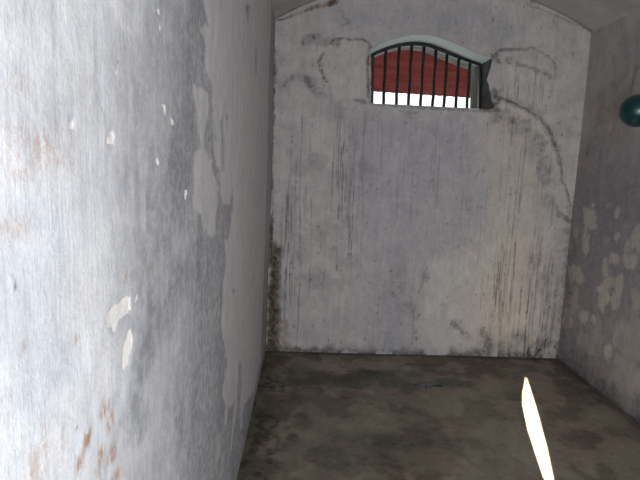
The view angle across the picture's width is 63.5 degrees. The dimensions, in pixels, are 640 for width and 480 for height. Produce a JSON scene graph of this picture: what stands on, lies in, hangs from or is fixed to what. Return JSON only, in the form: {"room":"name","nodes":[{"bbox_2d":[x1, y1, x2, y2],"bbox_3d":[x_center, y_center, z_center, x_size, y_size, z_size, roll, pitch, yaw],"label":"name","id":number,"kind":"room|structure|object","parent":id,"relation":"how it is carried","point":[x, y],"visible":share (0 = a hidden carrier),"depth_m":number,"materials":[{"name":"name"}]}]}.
{"room":"prison interior","nodes":[
{"label":"prison interior","id":0,"kind":"room"},
{"bbox_2d":[0,0,274,479],"bbox_3d":[-0.363,-0.033,1.765,0.030,2.790,5.114,2,8,-1],"label":"wall","id":1,"kind":"structure","parent":0,"point":[136,136],"depth_m":0.93,"materials":[{"name":"grey paint"}]},
{"bbox_2d":[265,0,590,357],"bbox_3d":[0.870,-0.939,4.468,3.710,3.880,0.554,2,8,-1],"label":"wall","id":2,"kind":"structure","parent":0,"point":[395,229],"depth_m":4.27,"materials":[{"name":"paint"}]},
{"bbox_2d":[370,50,470,97],"bbox_3d":[1.118,-1.915,5.134,2.190,0.855,0.960,2,8,-1],"label":"awning","id":3,"kind":"object","parent":2,"relation":"attached to","point":[405,54],"visible":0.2,"depth_m":5.44,"materials":[{"name":"red fabric"}]},
{"bbox_2d":[371,42,481,108],"bbox_3d":[0.891,-1.378,4.380,0.981,0.562,0.040,2,8,-1],"label":"window","id":4,"kind":"structure","parent":2,"relation":"in","point":[411,45],"depth_m":4.36,"materials":[{"name":"black metal"}]},
{"bbox_2d":[237,351,639,479],"bbox_3d":[0.856,1.355,1.993,2.610,0.007,5.117,2,8,-1],"label":"floor","id":5,"kind":"structure","parent":0,"point":[315,415],"depth_m":3.29,"materials":[{"name":"grey concrete"}]},
{"bbox_2d":[414,383,443,387],"bbox_3d":[0.809,1.071,3.837,0.225,0.019,0.079,0,8,-10],"label":"plastic wrapper","id":6,"kind":"object","parent":5,"relation":"on","point":[426,385],"visible":1,"depth_m":3.83,"materials":[{"name":"grey plastic"}]},
{"bbox_2d":[271,0,639,31],"bbox_3d":[0.953,-1.476,1.568,2.570,0.353,5.097,2,8,-1],"label":"ceiling","id":7,"kind":"structure","parent":0,"point":[592,15],"depth_m":3.86,"materials":[{"name":"grey paint"}]},
{"bbox_2d":[557,9,639,422],"bbox_3d":[2.156,0.045,1.814,0.008,2.790,5.097,2,8,-1],"label":"wall","id":8,"kind":"structure","parent":0,"point":[599,340],"depth_m":3.81,"materials":[{"name":"grey paint"}]},
{"bbox_2d":[618,94,639,126],"bbox_3d":[2.002,-0.793,3.183,0.308,0.198,0.204,2,8,-1],"label":"globe lamp","id":9,"kind":"object","parent":8,"relation":"attached to","point":[629,109],"visible":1,"depth_m":3.14,"materials":[{"name":"teal glass"}]}
]}

